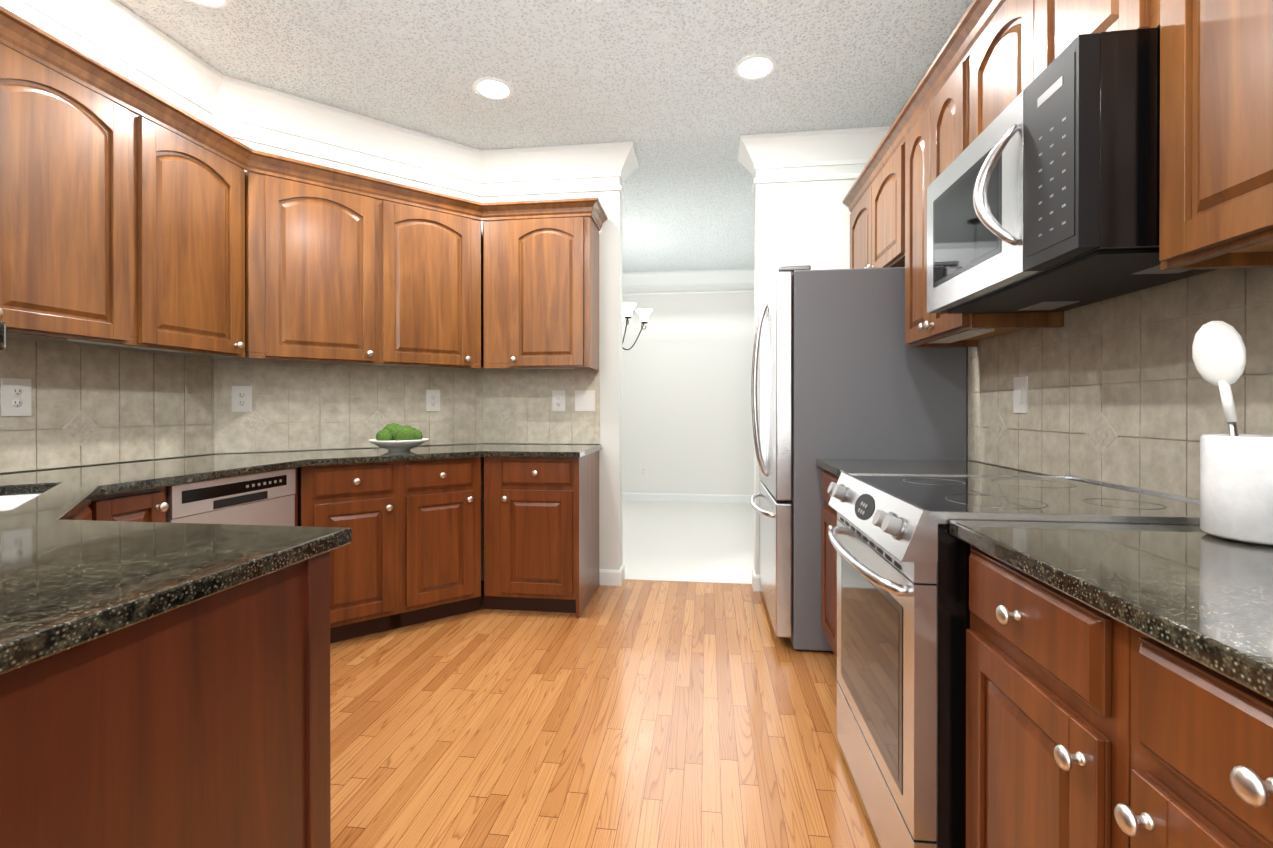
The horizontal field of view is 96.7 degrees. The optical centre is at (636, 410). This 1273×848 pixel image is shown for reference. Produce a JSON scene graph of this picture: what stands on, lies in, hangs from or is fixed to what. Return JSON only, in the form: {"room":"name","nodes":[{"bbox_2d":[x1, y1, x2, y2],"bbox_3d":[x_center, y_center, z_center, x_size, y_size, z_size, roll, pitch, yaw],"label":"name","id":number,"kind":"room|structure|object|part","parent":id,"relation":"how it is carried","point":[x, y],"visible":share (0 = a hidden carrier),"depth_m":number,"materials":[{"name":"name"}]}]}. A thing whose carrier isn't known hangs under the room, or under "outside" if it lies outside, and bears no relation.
{"room":"kitchen","nodes":[
{"label":"kitchen","id":0,"kind":"room"},
{"bbox_2d":[0,0,1049,574],"bbox_3d":[-0.591,-0.270,0.663,3.964,2.830,6.364,0,0,7],"label":"wall","id":1,"kind":"structure","parent":0,"point":[800,222],"depth_m":3.55,"materials":[{"name":"white paint"}]},
{"bbox_2d":[0,5,143,342],"bbox_3d":[-2.151,-0.765,1.731,0.307,0.968,0.964,0,0,7],"label":"upper cabinet","id":2,"kind":"object","parent":1,"relation":"attached to","point":[133,214],"depth_m":1.96,"materials":[{"name":"brown wood"}]},
{"bbox_2d":[88,89,251,356],"bbox_3d":[-2.050,-0.768,2.542,0.307,0.968,0.671,0,0,7],"label":"upper cabinet","id":3,"kind":"object","parent":1,"relation":"attached to","point":[198,188],"depth_m":2.44,"materials":[{"name":"brown wood"}]},
{"bbox_2d":[260,353,379,364],"bbox_3d":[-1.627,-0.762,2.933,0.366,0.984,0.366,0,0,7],"label":"under-cabinet light","id":4,"kind":"object","parent":1,"relation":"attached to","point":[323,357],"depth_m":2.95,"materials":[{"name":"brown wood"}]},
{"bbox_2d":[240,149,479,365],"bbox_3d":[-1.546,-0.771,3.272,1.124,0.968,1.124,0,0,7],"label":"upper cabinet","id":5,"kind":"object","parent":1,"relation":"attached to","point":[345,264],"depth_m":3.03,"materials":[{"name":"brown wood"}]},
{"bbox_2d":[380,361,475,368],"bbox_3d":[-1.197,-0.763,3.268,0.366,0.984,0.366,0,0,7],"label":"under-cabinet light","id":6,"kind":"object","parent":1,"relation":"attached to","point":[455,364],"depth_m":3.28,"materials":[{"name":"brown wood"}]},
{"bbox_2d":[0,0,971,294],"bbox_3d":[-0.231,-1.558,2.304,7.400,0.264,9.460,0,0,7],"label":"crown molding","id":7,"kind":"structure","parent":1,"relation":"attached to","point":[118,30],"depth_m":3.40,"materials":[{"name":"white paint"}]},
{"bbox_2d":[476,201,527,368],"bbox_3d":[-0.871,-0.772,3.600,0.357,0.968,0.306,0,0,7],"label":"upper cabinet","id":8,"kind":"object","parent":1,"relation":"attached to","point":[500,235],"depth_m":3.46,"materials":[{"name":"brown wood"}]},
{"bbox_2d":[520,198,603,368],"bbox_3d":[-0.506,-0.772,3.554,0.495,0.968,0.306,0,0,7],"label":"upper cabinet","id":9,"kind":"object","parent":1,"relation":"attached to","point":[559,238],"depth_m":3.40,"materials":[{"name":"brown wood"}]},
{"bbox_2d":[481,493,761,591],"bbox_3d":[-0.231,1.089,2.313,7.400,0.100,9.460,0,0,7],"label":"baseboard","id":10,"kind":"structure","parent":1,"relation":"attached to","point":[612,577],"depth_m":6.90,"materials":[{"name":"white paint"}]},
{"bbox_2d":[0,267,1272,498],"bbox_3d":[-0.514,-0.053,1.256,3.698,0.558,4.899,0,0,7],"label":"tile backsplash","id":11,"kind":"structure","parent":1,"relation":"attached to","point":[1120,391],"depth_m":2.23,"materials":[{"name":"beige tile"}]},
{"bbox_2d":[1,378,31,415],"bbox_3d":[-2.263,-0.050,2.066,0.008,0.136,0.088,0,0,7],"label":"outlet","id":12,"kind":"object","parent":11,"relation":"attached to","point":[16,397],"visible":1,"depth_m":2.06,"materials":[{"name":"white plastic"}]},
{"bbox_2d":[232,386,251,411],"bbox_3d":[-2.069,-0.063,2.967,0.088,0.136,0.008,0,0,-38],"label":"outlet","id":13,"kind":"object","parent":11,"relation":"attached to","point":[241,398],"visible":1,"depth_m":2.96,"materials":[{"name":"white plastic"}]},
{"bbox_2d":[426,390,439,410],"bbox_3d":[-1.285,-0.065,3.576,0.088,0.136,0.008,0,0,-38],"label":"outlet","id":14,"kind":"object","parent":11,"relation":"attached to","point":[432,400],"visible":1,"depth_m":3.57,"materials":[{"name":"white plastic"}]},
{"bbox_2d":[552,390,565,410],"bbox_3d":[-0.509,-0.066,3.710,0.088,0.136,0.008,0,0,7],"label":"outlet","id":15,"kind":"object","parent":11,"relation":"attached to","point":[558,400],"visible":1,"depth_m":3.71,"materials":[{"name":"white plastic"}]},
{"bbox_2d":[575,390,594,410],"bbox_3d":[-0.336,-0.066,3.688,0.132,0.136,0.009,0,0,7],"label":"light switch","id":16,"kind":"object","parent":11,"relation":"attached to","point":[584,400],"visible":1,"depth_m":3.69,"materials":[{"name":"white plastic"}]},
{"bbox_2d":[1013,376,1027,412],"bbox_3d":[1.444,-0.060,2.130,0.009,0.136,0.088,0,0,7],"label":"light switch","id":17,"kind":"object","parent":11,"relation":"attached to","point":[1020,399],"visible":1,"depth_m":2.12,"materials":[{"name":"white plastic"}]},
{"bbox_2d":[847,120,898,268],"bbox_3d":[1.399,-1.013,2.982,0.308,0.563,0.973,0,0,7],"label":"upper cabinet","id":18,"kind":"object","parent":1,"relation":"attached to","point":[873,204],"depth_m":2.89,"materials":[{"name":"brown wood"}]},
{"bbox_2d":[899,28,1063,343],"bbox_3d":[1.300,-0.800,2.193,0.308,0.984,0.615,0,0,7],"label":"upper cabinet","id":19,"kind":"object","parent":1,"relation":"attached to","point":[929,125],"depth_m":2.24,"materials":[{"name":"brown wood"}]},
{"bbox_2d":[959,0,1134,154],"bbox_3d":[1.212,-1.040,1.490,0.308,0.498,0.796,0,0,7],"label":"upper cabinet","id":20,"kind":"object","parent":1,"relation":"attached to","point":[993,60],"depth_m":1.63,"materials":[{"name":"brown wood"}]},
{"bbox_2d":[927,27,1216,313],"bbox_3d":[1.115,-0.539,1.504,0.501,0.438,0.790,0,0,7],"label":"microwave","id":21,"kind":"object","parent":20,"relation":"attached to","point":[1043,191],"visible":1,"depth_m":1.25,"materials":[{"name":"black metal"}]},
{"bbox_3d":[0.886,-0.542,1.396,0.073,0.293,0.098,0,0,7],"label":"handle","id":22,"kind":"part","parent":21,"relation":"part of","materials":[{"name":"silver metal"}]},
{"bbox_2d":[1135,0,1272,263],"bbox_3d":[1.138,-0.795,0.898,0.308,0.984,0.396,0,0,7],"label":"upper cabinet","id":23,"kind":"object","parent":1,"relation":"attached to","point":[1216,56],"depth_m":0.98,"materials":[{"name":"brown wood"}]},
{"bbox_2d":[116,0,972,271],"bbox_3d":[-0.231,-1.741,2.303,7.660,0.100,9.720,0,0,7],"label":"ceiling","id":24,"kind":"structure","parent":0,"point":[672,95],"depth_m":2.81,"materials":[{"name":"paint"}]},
{"bbox_2d":[187,0,229,8],"bbox_3d":[-1.757,-1.686,2.272,0.204,0.008,0.204,0,0,7],"label":"recessed light","id":25,"kind":"object","parent":24,"relation":"in","point":[217,4],"visible":1,"depth_m":2.34,"materials":[{"name":"white"}]},
{"bbox_2d":[473,78,512,99],"bbox_3d":[-0.752,-1.689,2.973,0.204,0.008,0.204,0,0,7],"label":"recessed light","id":26,"kind":"object","parent":24,"relation":"in","point":[493,88],"visible":1,"depth_m":2.97,"materials":[{"name":"white"}]},
{"bbox_2d":[622,302,652,349],"bbox_3d":[-0.216,-1.142,5.475,0.741,1.120,0.715,0,0,7],"label":"chandelier","id":27,"kind":"object","parent":24,"relation":"hanging from","point":[627,308],"visible":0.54,"depth_m":5.43,"materials":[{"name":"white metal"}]},
{"bbox_2d":[734,54,776,79],"bbox_3d":[0.585,-1.688,2.786,0.204,0.008,0.204,0,0,7],"label":"recessed light","id":28,"kind":"object","parent":24,"relation":"in","point":[756,67],"visible":1,"depth_m":2.78,"materials":[{"name":"white"}]},
{"bbox_2d":[330,579,880,847],"bbox_3d":[-0.589,1.170,0.665,3.960,0.050,6.360,0,0,7],"label":"floor","id":29,"kind":"structure","parent":0,"point":[648,714],"depth_m":2.01,"materials":[{"name":"brown wood"}]},
{"bbox_2d":[0,490,247,847],"bbox_3d":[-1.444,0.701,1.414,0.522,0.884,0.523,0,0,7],"label":"base cabinet","id":30,"kind":"object","parent":29,"relation":"on","point":[203,723],"depth_m":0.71,"materials":[{"name":"brown wood"}]},
{"bbox_2d":[166,468,294,525],"bbox_3d":[-1.899,0.699,2.319,0.628,0.880,0.602,0,0,7],"label":"dishwasher","id":31,"kind":"object","parent":29,"relation":"on","point":[265,498],"visible":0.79,"depth_m":2.26,"materials":[{"name":"silver metal"}]},
{"bbox_2d":[248,522,295,665],"bbox_3d":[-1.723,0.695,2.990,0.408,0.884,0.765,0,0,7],"label":"base cabinet","id":32,"kind":"object","parent":29,"relation":"on","point":[272,596],"depth_m":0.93,"materials":[{"name":"brown wood"}]},
{"bbox_2d":[295,461,399,665],"bbox_3d":[-1.365,0.695,2.946,0.313,0.884,0.765,0,0,7],"label":"base cabinet","id":33,"kind":"object","parent":29,"relation":"on","point":[352,590],"depth_m":2.74,"materials":[{"name":"brown wood"}]},
{"bbox_2d":[400,457,479,626],"bbox_3d":[-1.220,0.694,3.260,0.722,0.884,0.722,0,0,7],"label":"base cabinet","id":34,"kind":"object","parent":29,"relation":"on","point":[440,498],"depth_m":3.01,"materials":[{"name":"brown wood"}]},
{"bbox_2d":[0,444,601,674],"bbox_3d":[-1.434,0.243,1.366,1.822,0.031,4.887,0,0,7],"label":"countertop","id":35,"kind":"structure","parent":34,"relation":"on","point":[66,582],"depth_m":0.96,"materials":[{"name":"stone"}]},
{"bbox_2d":[0,321,5,349],"bbox_3d":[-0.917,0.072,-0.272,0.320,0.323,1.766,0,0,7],"label":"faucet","id":36,"kind":"object","parent":35,"relation":"on","point":[2,335],"visible":1,"depth_m":0.58,"materials":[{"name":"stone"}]},
{"bbox_2d":[0,493,41,510],"bbox_3d":[-1.797,0.365,1.418,0.476,0.211,0.676,0,0,-38],"label":"sink basin","id":37,"kind":"object","parent":35,"relation":"in","point":[9,502],"depth_m":1.73,"materials":[{"name":"white ceramic"}]},
{"bbox_2d":[368,423,428,450],"bbox_3d":[-1.321,0.144,3.150,0.316,0.155,0.316,0,0,7],"label":"moss bowl","id":38,"kind":"object","parent":35,"relation":"on","point":[393,437],"visible":1,"depth_m":3.06,"materials":[{"name":"white ceramic"}]},
{"bbox_2d":[480,450,599,617],"bbox_3d":[-0.549,0.693,3.413,0.543,0.884,0.608,0,0,7],"label":"base cabinet","id":39,"kind":"object","parent":29,"relation":"on","point":[541,514],"depth_m":3.12,"materials":[{"name":"brown wood"}]},
{"bbox_2d":[821,470,838,657],"bbox_3d":[1.134,0.698,2.244,0.648,0.884,0.726,0,0,7],"label":"base cabinet","id":40,"kind":"object","parent":29,"relation":"on","point":[829,514],"depth_m":2.48,"materials":[{"name":"brown wood"}]},
{"bbox_2d":[816,459,1272,700],"bbox_3d":[0.922,0.246,0.623,0.667,0.031,3.997,0,0,7],"label":"countertop","id":41,"kind":"structure","parent":40,"relation":"on","point":[1197,594],"depth_m":0.81,"materials":[{"name":"stone"}]},
{"bbox_2d":[1192,321,1272,544],"bbox_3d":[1.103,0.031,0.970,0.152,0.396,0.219,0,0,7],"label":"utensil crock","id":42,"kind":"object","parent":41,"relation":"on","point":[1236,486],"visible":1,"depth_m":1.00,"materials":[{"name":"ceramic"}]},
{"bbox_2d":[750,265,966,650],"bbox_3d":[1.093,0.224,3.066,0.935,1.825,0.888,0,0,7],"label":"refrigerator","id":43,"kind":"object","parent":29,"relation":"on","point":[845,372],"visible":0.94,"depth_m":2.65,"materials":[{"name":"metal"}]},
{"bbox_3d":[0.677,-0.030,3.117,0.097,1.108,0.710,0,0,7],"label":"handle","id":44,"kind":"part","parent":43,"relation":"part of","materials":[{"name":"silver metal"}]},
{"bbox_2d":[827,472,1199,847],"bbox_3d":[0.965,0.676,1.526,0.803,0.932,0.733,0,0,7],"label":"range","id":45,"kind":"object","parent":29,"relation":"on","point":[903,610],"visible":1,"depth_m":1.30,"materials":[{"name":"silver metal"}]},
{"bbox_3d":[0.606,0.397,1.570,0.080,0.025,0.658,0,0,7],"label":"handle","id":46,"kind":"part","parent":45,"relation":"part of","materials":[{"name":"silver metal"}]},
{"bbox_2d":[966,545,1092,847],"bbox_3d":[0.969,0.702,0.922,0.648,0.884,0.451,0,0,7],"label":"base cabinet","id":47,"kind":"object","parent":29,"relation":"on","point":[1087,726],"depth_m":0.94,"materials":[{"name":"brown wood"}]},
{"bbox_2d":[1089,608,1272,847],"bbox_3d":[0.914,0.704,0.485,0.648,0.884,0.431,0,0,7],"label":"base cabinet","id":48,"kind":"object","parent":29,"relation":"on","point":[1183,750],"depth_m":0.65,"materials":[{"name":"brown wood"}]},
{"bbox_2d":[622,501,753,583],"bbox_3d":[0.164,1.151,5.469,7.660,0.054,3.360,0,0,7],"label":"floor carpet","id":49,"kind":"object","parent":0,"point":[709,542],"visible":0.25,"depth_m":4.88,"materials":[{"name":"white carpet"}]},
{"bbox_2d":[626,285,749,494],"bbox_3d":[0.364,-0.293,7.066,7.660,2.830,0.130,0,0,7],"label":"wall","id":50,"kind":"structure","parent":0,"point":[687,428],"depth_m":6.97,"materials":[{"name":"white paint"}]},
{"bbox_2d":[640,466,646,476],"bbox_3d":[0.088,0.752,7.035,0.088,0.136,0.008,0,0,7],"label":"outlet","id":51,"kind":"object","parent":50,"relation":"attached to","point":[643,471],"visible":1,"depth_m":7.03,"materials":[{"name":"white plastic"}]},
{"bbox_2d":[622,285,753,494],"bbox_3d":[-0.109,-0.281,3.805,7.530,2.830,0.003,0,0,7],"label":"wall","id":52,"kind":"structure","parent":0,"point":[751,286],"depth_m":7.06,"materials":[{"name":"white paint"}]}
]}

